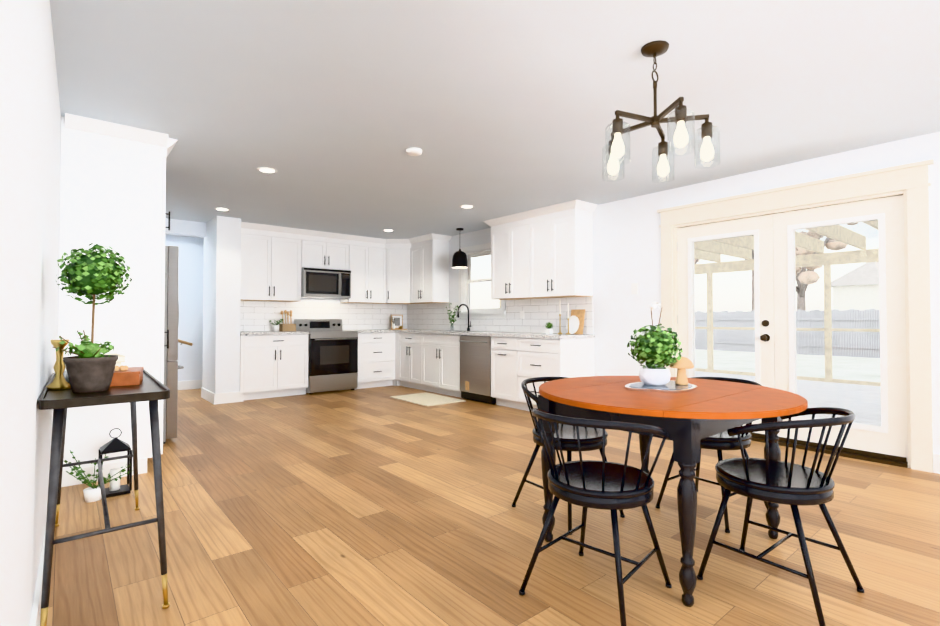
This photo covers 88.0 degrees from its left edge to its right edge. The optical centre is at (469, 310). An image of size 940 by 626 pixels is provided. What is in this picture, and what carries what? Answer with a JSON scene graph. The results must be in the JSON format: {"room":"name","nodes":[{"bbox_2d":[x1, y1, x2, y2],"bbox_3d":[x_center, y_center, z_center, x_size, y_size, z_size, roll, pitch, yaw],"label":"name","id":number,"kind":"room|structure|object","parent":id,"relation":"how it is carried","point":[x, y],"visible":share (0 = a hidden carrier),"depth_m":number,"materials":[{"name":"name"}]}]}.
{"room":"dining room and kitchen","nodes":[
{"label":"dining room and kitchen","id":0,"kind":"room"},
{"bbox_2d":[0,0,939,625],"bbox_3d":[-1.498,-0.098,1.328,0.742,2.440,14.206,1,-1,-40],"label":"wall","id":1,"kind":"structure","parent":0,"point":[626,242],"depth_m":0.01,"materials":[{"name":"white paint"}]},
{"bbox_2d":[29,528,45,625],"bbox_3d":[-0.093,1.030,-0.074,0.186,0.135,8.284,1,-1,-40],"label":"baseboard","id":2,"kind":"structure","parent":1,"relation":"attached to","point":[36,607],"depth_m":1.71,"materials":[{"name":"white wood"}]},
{"bbox_2d":[178,339,192,345],"bbox_3d":[-4.686,0.367,7.317,0.904,0.360,0.102,1,-1,-40],"label":"stair handrail","id":3,"kind":"object","parent":1,"relation":"attached to","point":[185,342],"visible":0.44,"depth_m":7.50,"materials":[{"name":"brown wood"}]},
{"bbox_2d":[178,380,201,389],"bbox_3d":[-4.439,1.164,7.561,3.300,0.135,0.020,1,-1,-40],"label":"baseboard","id":4,"kind":"structure","parent":1,"relation":"attached to","point":[193,384],"depth_m":7.60,"materials":[{"name":"white wood"}]},
{"bbox_2d":[200,387,216,404],"bbox_3d":[-3.529,1.147,6.552,0.016,0.135,0.776,1,-1,-40],"label":"baseboard","id":5,"kind":"structure","parent":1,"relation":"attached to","point":[206,394],"depth_m":6.47,"materials":[{"name":"white wood"}]},
{"bbox_2d":[241,228,304,301],"bbox_3d":[-2.984,-0.644,7.130,0.923,0.995,0.329,1,-1,-40],"label":"upper cabinet","id":6,"kind":"object","parent":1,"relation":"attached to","point":[272,263],"depth_m":7.02,"materials":[{"name":"white paint"}]},
{"bbox_2d":[240,301,407,331],"bbox_3d":[-2.304,0.097,7.897,2.970,0.450,0.009,1,-1,-40],"label":"tile backsplash","id":7,"kind":"structure","parent":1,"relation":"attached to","point":[254,315],"depth_m":7.84,"materials":[{"name":"white tile"}]},
{"bbox_2d":[305,236,348,269],"bbox_3d":[-2.336,-0.887,7.676,0.765,0.490,0.329,1,-1,-40],"label":"upper cabinet","id":8,"kind":"object","parent":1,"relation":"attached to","point":[322,252],"depth_m":7.55,"materials":[{"name":"white paint"}]},
{"bbox_2d":[301,267,350,298],"bbox_3d":[-2.294,-0.416,7.617,0.760,0.438,0.460,1,-1,-40],"label":"microwave","id":9,"kind":"object","parent":8,"relation":"attached to","point":[325,283],"visible":1,"depth_m":7.47,"materials":[{"name":"silver metal"}]},
{"bbox_2d":[340,240,364,302],"bbox_3d":[-1.888,-0.627,8.045,0.400,0.995,0.329,1,-1,-40],"label":"upper cabinet","id":10,"kind":"object","parent":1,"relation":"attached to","point":[356,247],"depth_m":7.89,"materials":[{"name":"white paint"}]},
{"bbox_2d":[365,240,384,303],"bbox_3d":[-1.635,-0.624,8.217,0.434,0.995,0.388,1,-1,-40],"label":"upper cabinet","id":11,"kind":"object","parent":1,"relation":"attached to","point":[374,250],"depth_m":8.09,"materials":[{"name":"white paint"}]},
{"bbox_2d":[385,240,408,303],"bbox_3d":[-1.191,-0.621,8.402,0.668,0.995,0.673,1,-1,-40],"label":"upper cabinet","id":12,"kind":"object","parent":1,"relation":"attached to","point":[396,251],"depth_m":8.20,"materials":[{"name":"white paint"}]},
{"bbox_2d":[409,236,448,303],"bbox_3d":[-0.707,-0.628,8.042,0.387,0.995,0.686,1,-1,-40],"label":"upper cabinet","id":13,"kind":"object","parent":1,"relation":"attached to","point":[428,258],"depth_m":7.86,"materials":[{"name":"white paint"}]},
{"bbox_2d":[459,243,505,317],"bbox_3d":[0.209,-0.435,7.327,0.197,1.105,1.070,1,-1,-40],"label":"window","id":14,"kind":"structure","parent":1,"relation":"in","point":[472,252],"depth_m":7.49,"materials":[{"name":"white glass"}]},
{"bbox_2d":[408,296,592,333],"bbox_3d":[0.148,0.086,7.303,0.010,0.450,4.064,1,-1,-40],"label":"tile backsplash","id":15,"kind":"structure","parent":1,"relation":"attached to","point":[539,314],"depth_m":6.72,"materials":[{"name":"white tile"}]},
{"bbox_2d":[489,216,524,299],"bbox_3d":[0.658,-0.656,6.453,0.328,0.995,0.772,1,-1,-40],"label":"upper cabinet","id":16,"kind":"object","parent":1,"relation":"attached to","point":[507,239],"depth_m":6.38,"materials":[{"name":"white paint"}]},
{"bbox_2d":[520,311,523,318],"bbox_3d":[0.709,0.060,6.622,0.005,0.110,0.070,1,-1,-40],"label":"switch plate","id":17,"kind":"object","parent":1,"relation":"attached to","point":[521,312],"depth_m":6.62,"materials":[{"name":"white plastic"}]},
{"bbox_2d":[525,208,592,298],"bbox_3d":[1.079,-0.664,5.948,0.328,0.995,0.773,1,-1,-40],"label":"upper cabinet","id":18,"kind":"object","parent":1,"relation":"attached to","point":[543,252],"depth_m":5.74,"materials":[{"name":"white paint"}]},
{"bbox_2d":[677,214,774,437],"bbox_3d":[2.408,0.149,4.657,0.135,2.006,0.885,1,-1,-40],"label":"french door","id":19,"kind":"structure","parent":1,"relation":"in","point":[760,228],"depth_m":4.52,"materials":[{"name":"white wood"}]},
{"bbox_2d":[657,159,933,472],"bbox_3d":[2.711,0.055,4.334,0.202,2.240,2.109,1,-1,-40],"label":"door frame","id":20,"kind":"structure","parent":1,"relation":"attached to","point":[910,180],"depth_m":3.66,"materials":[{"name":"beige wood"}]},
{"bbox_2d":[773,195,907,461],"bbox_3d":[3.006,0.138,4.000,0.060,2.006,0.885,1,-1,-40],"label":"french door","id":21,"kind":"structure","parent":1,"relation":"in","point":[886,438],"depth_m":3.83,"materials":[{"name":"white wood"}]},
{"bbox_2d":[933,453,939,473],"bbox_3d":[4.811,1.061,1.696,0.016,0.135,4.658,1,-1,-40],"label":"baseboard","id":22,"kind":"structure","parent":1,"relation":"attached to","point":[936,457],"depth_m":3.47,"materials":[{"name":"white wood"}]},
{"bbox_2d":[47,385,939,625],"bbox_3d":[0.308,1.205,3.199,5.000,0.100,12.800,1,-1,-40],"label":"floor","id":23,"kind":"structure","parent":0,"point":[375,506],"depth_m":2.46,"materials":[{"name":"brown wood"}]},
{"bbox_2d":[64,450,132,502],"bbox_3d":[-2.265,1.005,2.974,0.340,0.291,0.330,1,-1,-40],"label":"potted plant","id":24,"kind":"object","parent":23,"relation":"on","point":[92,493],"visible":0.92,"depth_m":2.93,"materials":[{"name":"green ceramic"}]},
{"bbox_2d":[39,369,169,625],"bbox_3d":[-1.679,0.729,2.224,0.415,0.816,1.246,1,-1,-40],"label":"console table","id":25,"kind":"object","parent":23,"relation":"on","point":[151,389],"visible":0.71,"depth_m":1.86,"materials":[{"name":"wood"}]},
{"bbox_2d":[46,339,70,389],"bbox_3d":[-1.722,0.226,2.041,0.088,0.205,0.086,1,-1,-40],"label":"candlestick","id":26,"kind":"object","parent":25,"relation":"on","point":[59,382],"visible":0.92,"depth_m":2.03,"materials":[{"name":"gold metal"}]},
{"bbox_2d":[52,243,131,392],"bbox_3d":[-1.533,0.028,1.983,0.254,0.598,0.250,1,-1,-40],"label":"topiary","id":27,"kind":"object","parent":25,"relation":"on","point":[91,275],"visible":1,"depth_m":1.93,"materials":[{"name":"green plant"}]},
{"bbox_2d":[75,354,124,366],"bbox_3d":[-1.871,0.282,2.459,0.203,0.108,0.269,1,-1,-40],"label":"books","id":28,"kind":"object","parent":25,"relation":"on","point":[121,358],"visible":0.21,"depth_m":2.43,"materials":[{"name":"beige paper"}]},
{"bbox_2d":[110,366,143,386],"bbox_3d":[-1.592,0.290,2.221,0.156,0.082,0.246,1,-1,-31],"label":"box","id":29,"kind":"object","parent":25,"relation":"on","point":[125,376],"visible":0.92,"depth_m":2.14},
{"bbox_2d":[58,125,169,486],"bbox_3d":[-2.719,-0.019,3.692,0.575,2.365,0.805,1,-1,-40],"label":"panel","id":30,"kind":"object","parent":23,"relation":"on","point":[113,186],"depth_m":3.39,"materials":[{"name":"white paint"}]},
{"bbox_2d":[98,428,131,498],"bbox_3d":[-2.245,0.948,3.078,0.162,0.408,0.162,1,-1,-40],"label":"decorative lantern","id":31,"kind":"object","parent":23,"relation":"on","point":[115,445],"visible":0.77,"depth_m":3.06,"materials":[{"name":"black metal"}]},
{"bbox_2d":[163,245,183,443],"bbox_3d":[-3.156,0.302,4.472,0.823,1.750,0.910,1,-1,-40],"label":"refrigerator","id":32,"kind":"object","parent":23,"relation":"on","point":[172,366],"visible":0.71,"depth_m":4.31,"materials":[{"name":"silver metal"}]},
{"bbox_2d":[240,334,308,401],"bbox_3d":[-2.892,0.784,6.993,0.922,0.876,0.618,1,-1,-40],"label":"base cabinet","id":33,"kind":"object","parent":23,"relation":"on","point":[271,366],"depth_m":6.74,"materials":[{"name":"white paint"}]},
{"bbox_2d":[240,331,308,335],"bbox_3d":[-2.884,0.326,6.992,0.923,0.038,0.629,1,-1,-40],"label":"countertop","id":34,"kind":"structure","parent":33,"relation":"on","point":[255,332],"depth_m":6.77,"materials":[{"name":"stone"}]},
{"bbox_2d":[269,319,282,330],"bbox_3d":[-2.870,0.209,7.207,0.207,0.200,0.123,1,-1,-40],"label":"potted plant","id":35,"kind":"object","parent":34,"relation":"on","point":[276,327],"visible":1,"depth_m":7.18,"materials":[{"name":"white ceramic"}]},
{"bbox_2d":[279,310,295,330],"bbox_3d":[-2.744,0.152,7.327,0.201,0.318,0.140,1,-1,-40],"label":"utensil holder","id":36,"kind":"object","parent":34,"relation":"on","point":[287,327],"visible":1,"depth_m":7.29,"materials":[{"name":"wood"}]},
{"bbox_2d":[294,319,357,393],"bbox_3d":[-2.204,0.683,7.490,0.760,1.095,0.706,1,-1,-40],"label":"range","id":37,"kind":"object","parent":23,"relation":"on","point":[332,355],"visible":0.94,"depth_m":7.29,"materials":[{"name":"silver metal"}]},
{"bbox_2d":[356,333,395,388],"bbox_3d":[-1.680,0.802,8.005,0.696,0.876,0.618,1,-1,-40],"label":"base cabinet","id":38,"kind":"object","parent":23,"relation":"on","point":[376,351],"depth_m":7.78,"materials":[{"name":"white paint"}]},
{"bbox_2d":[348,329,393,332],"bbox_3d":[-1.691,0.343,7.987,0.649,0.038,0.629,1,-1,-40],"label":"countertop","id":39,"kind":"structure","parent":38,"relation":"on","point":[384,330],"depth_m":7.78,"materials":[{"name":"stone"}]},
{"bbox_2d":[394,329,594,338],"bbox_3d":[-0.089,0.429,7.072,0.641,0.242,4.084,1,-1,-40],"label":"countertop","id":40,"kind":"structure","parent":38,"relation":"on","point":[517,334],"depth_m":6.17,"materials":[{"name":"stone"}]},
{"bbox_2d":[391,317,402,328],"bbox_3d":[-1.264,0.213,8.411,0.229,0.211,0.106,1,-1,-40],"label":"vases","id":41,"kind":"object","parent":40,"relation":"on","point":[400,327],"visible":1,"depth_m":8.38,"materials":[{"name":"white ceramic"}]},
{"bbox_2d":[389,315,406,329],"bbox_3d":[-1.278,0.203,8.480,0.290,0.258,0.232,1,-1,-40],"label":"framed art","id":42,"kind":"object","parent":40,"relation":"on","point":[398,321],"visible":0.88,"depth_m":8.52,"materials":[{"name":"brown wood"}]},
{"bbox_2d":[446,303,460,329],"bbox_3d":[-0.279,0.094,7.609,0.213,0.445,0.254,1,-1,-40],"label":"vase","id":43,"kind":"object","parent":40,"relation":"on","point":[452,321],"visible":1,"depth_m":7.62,"materials":[{"name":"clear glass"}]},
{"bbox_2d":[457,304,470,330],"bbox_3d":[-0.083,0.106,7.308,0.238,0.411,0.089,1,-1,-40],"label":"faucet","id":44,"kind":"object","parent":40,"relation":"on","point":[468,328],"visible":0.98,"depth_m":7.34,"materials":[{"name":"black metal"}]},
{"bbox_2d":[545,322,553,333],"bbox_3d":[0.985,0.214,6.020,0.108,0.149,0.104,1,-1,-40],"label":"potted plant","id":45,"kind":"object","parent":40,"relation":"on","point":[549,330],"visible":1,"depth_m":6.00,"materials":[{"name":"white ceramic"}]},
{"bbox_2d":[558,299,562,333],"bbox_3d":[1.093,0.076,5.907,0.060,0.420,0.057,1,-1,-40],"label":"candlestick","id":46,"kind":"object","parent":40,"relation":"on","point":[560,317],"depth_m":5.90,"materials":[{"name":"gold metal"}]},
{"bbox_2d":[566,303,570,333],"bbox_3d":[1.179,0.100,5.835,0.060,0.370,0.057,1,-1,-40],"label":"candlestick","id":47,"kind":"object","parent":40,"relation":"on","point":[568,303],"depth_m":5.83,"materials":[{"name":"gold metal"}]},
{"bbox_2d":[566,309,584,333],"bbox_3d":[1.266,0.137,5.864,0.093,0.298,0.235,1,-1,-40],"label":"cutting boards","id":48,"kind":"object","parent":40,"relation":"on","point":[576,321],"visible":0.81,"depth_m":5.84,"materials":[{"name":"brown wood"}]},
{"bbox_2d":[396,333,455,388],"bbox_3d":[-0.692,0.799,7.819,0.618,0.876,0.738,1,-1,-40],"label":"base cabinet","id":49,"kind":"object","parent":23,"relation":"on","point":[408,345],"depth_m":7.60,"materials":[{"name":"white paint"}]},
{"bbox_2d":[390,392,465,405],"bbox_3d":[-0.592,1.211,6.662,0.615,0.009,0.930,1,-1,-40],"label":"rug","id":50,"kind":"object","parent":23,"relation":"on","point":[427,399],"visible":1,"depth_m":6.58,"materials":[{"name":"beige fabric"}]},
{"bbox_2d":[420,345,460,397],"bbox_3d":[-0.217,0.899,7.248,0.618,0.656,0.972,1,-1,-40],"label":"base cabinet","id":51,"kind":"object","parent":23,"relation":"on","point":[440,366],"depth_m":7.01,"materials":[{"name":"white paint"}]},
{"bbox_2d":[459,335,495,404],"bbox_3d":[0.276,0.779,6.615,0.662,0.872,0.626,1,-1,-40],"label":"dishwasher","id":52,"kind":"object","parent":23,"relation":"on","point":[475,368],"visible":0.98,"depth_m":6.41,"materials":[{"name":"silver metal"}]},
{"bbox_2d":[491,337,511,407],"bbox_3d":[0.651,0.770,6.209,0.618,0.876,0.469,1,-1,-40],"label":"base cabinet","id":53,"kind":"object","parent":23,"relation":"on","point":[501,347],"depth_m":6.05,"materials":[{"name":"white paint"}]},
{"bbox_2d":[512,337,594,411],"bbox_3d":[0.996,0.763,5.797,0.618,0.876,0.721,1,-1,-40],"label":"base cabinet","id":54,"kind":"object","parent":23,"relation":"on","point":[531,357],"depth_m":5.60,"materials":[{"name":"white paint"}]},
{"bbox_2d":[512,377,624,534],"bbox_3d":[0.555,0.778,2.785,0.540,0.738,0.517,1,-1,-40],"label":"dining chair","id":55,"kind":"object","parent":23,"relation":"on","point":[590,439],"visible":0.6,"depth_m":2.71,"materials":[{"name":"black wood"}]},
{"bbox_2d":[519,408,671,625],"bbox_3d":[0.514,0.763,1.972,0.523,0.738,0.540,1,-1,-40],"label":"dining chair","id":56,"kind":"object","parent":23,"relation":"on","point":[612,487],"visible":1,"depth_m":1.86,"materials":[{"name":"black wood"}]},
{"bbox_2d":[538,376,807,606],"bbox_3d":[0.955,0.769,2.431,1.210,0.745,1.210,1,-1,-40],"label":"dining table","id":57,"kind":"object","parent":23,"relation":"on","point":[688,421],"visible":0.9,"depth_m":2.08,"materials":[{"name":"brown wood"}]},
{"bbox_2d":[625,380,696,392],"bbox_3d":[1.001,0.390,2.507,0.454,0.014,0.309,1,-1,-40],"label":"tray","id":58,"kind":"object","parent":57,"relation":"on","point":[670,386],"visible":0.75,"depth_m":2.41,"materials":[{"name":"white ceramic"}]},
{"bbox_2d":[627,301,682,385],"bbox_3d":[0.956,0.167,2.519,0.274,0.430,0.275,1,-1,-40],"label":"centerpiece","id":59,"kind":"object","parent":58,"relation":"on","point":[653,348],"visible":1,"depth_m":2.46,"materials":[{"name":"plant"}]},
{"bbox_2d":[670,356,693,384],"bbox_3d":[1.098,0.311,2.526,0.116,0.144,0.116,1,-1,-40],"label":"figurine","id":60,"kind":"object","parent":58,"relation":"on","point":[682,364],"visible":0.94,"depth_m":2.50,"materials":[{"name":"brown wood"}]},
{"bbox_2d":[655,377,767,532],"bbox_3d":[1.392,0.778,2.809,0.506,0.738,0.541,1,-1,-40],"label":"dining chair","id":61,"kind":"object","parent":23,"relation":"on","point":[720,442],"visible":0.33,"depth_m":2.65,"materials":[{"name":"black wood"}]},
{"bbox_2d":[697,407,863,625],"bbox_3d":[1.272,0.764,2.005,0.541,0.738,0.500,1,-1,-40],"label":"dining chair","id":62,"kind":"object","parent":23,"relation":"on","point":[791,484],"visible":1,"depth_m":1.91,"materials":[{"name":"black wood"}]},
{"bbox_2d":[50,0,939,238],"bbox_3d":[0.308,-1.335,3.244,5.300,0.100,13.100,1,-1,-40],"label":"ceiling","id":63,"kind":"structure","parent":0,"point":[330,111],"depth_m":2.88,"materials":[{"name":"white paint"}]},
{"bbox_2d":[214,207,229,210],"bbox_3d":[-3.021,-1.234,5.935,0.176,0.005,0.176,1,-1,-40],"label":"recessed light","id":64,"kind":"object","parent":63,"relation":"in","point":[222,209],"visible":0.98,"depth_m":5.94,"materials":[{"name":"white plastic"}]},
{"bbox_2d":[257,167,276,172],"bbox_3d":[-1.826,-1.261,4.379,0.176,0.005,0.176,1,-1,-40],"label":"recessed light","id":65,"kind":"object","parent":63,"relation":"in","point":[266,170],"visible":0.96,"depth_m":4.38,"materials":[{"name":"white plastic"}]},
{"bbox_2d":[406,147,421,155],"bbox_3d":[-0.445,-1.256,3.864,0.132,0.033,0.132,1,-1,-40],"label":"smoke detector","id":66,"kind":"object","parent":63,"relation":"attached to","point":[412,151],"visible":1,"depth_m":3.82,"materials":[{"name":"white plastic"}]},
{"bbox_2d":[452,228,467,267],"bbox_3d":[-0.150,-0.924,7.219,0.234,0.579,0.234,1,-1,-40],"label":"light","id":67,"kind":"object","parent":63,"relation":"hanging from","point":[459,259],"visible":1,"depth_m":7.13,"materials":[{"name":"black metal"}]},
{"bbox_2d":[460,205,473,207],"bbox_3d":[-0.037,-1.236,5.794,0.176,0.005,0.176,1,-1,-40],"label":"recessed light","id":68,"kind":"object","parent":63,"relation":"in","point":[466,206],"visible":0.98,"depth_m":5.78,"materials":[{"name":"white plastic"}]},
{"bbox_2d":[602,40,719,181],"bbox_3d":[0.900,-0.999,2.416,0.559,0.599,0.542,1,-1,-40],"label":"chandelier","id":69,"kind":"object","parent":63,"relation":"hanging from","point":[615,144],"visible":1,"depth_m":2.35,"materials":[{"name":"brown metal"}]},
{"label":"outside","id":70,"kind":"structure","parent":0,"visible":0},
{"bbox_2d":[695,349,880,381],"bbox_3d":[21.926,1.876,24.232,54.840,0.300,90.000,1,-1,-40],"label":"ground","id":71,"kind":"structure","parent":70,"point":[818,360],"depth_m":13.90,"materials":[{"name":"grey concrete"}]},
{"bbox_2d":[471,220,880,425],"bbox_3d":[4.793,0.046,6.703,6.049,2.739,12.000,1,-1,-40],"label":"porch","id":72,"kind":"object","parent":71,"relation":"on","point":[869,390],"depth_m":8.58,"materials":[{"name":"wood"}]},
{"bbox_2d":[745,235,754,309],"bbox_3d":[15.028,-2.858,25.171,4.985,9.400,8.205,1,-1,-40],"label":"tree","id":73,"kind":"object","parent":71,"relation":"on","point":[753,299],"depth_m":24.88,"materials":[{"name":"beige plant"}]},
{"bbox_2d":[695,309,879,357],"bbox_3d":[11.390,0.805,18.786,0.060,1.650,75.114,1,-1,-40],"label":"fence","id":74,"kind":"object","parent":71,"relation":"on","point":[735,344],"depth_m":17.61,"materials":[{"name":"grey wood"}]},
{"bbox_2d":[795,222,858,309],"bbox_3d":[14.179,-1.423,20.395,4.525,6.362,3.514,1,-1,-40],"label":"tree","id":75,"kind":"object","parent":71,"relation":"on","point":[800,282],"depth_m":19.57,"materials":[{"name":"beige plant"}]},
{"bbox_2d":[823,262,879,339],"bbox_3d":[27.752,-1.420,27.330,9.800,6.400,10.800,1,-1,-40],"label":"house","id":76,"kind":"structure","parent":71,"relation":"on","point":[863,303],"depth_m":27.23,"materials":[{"name":"white"}]}
]}

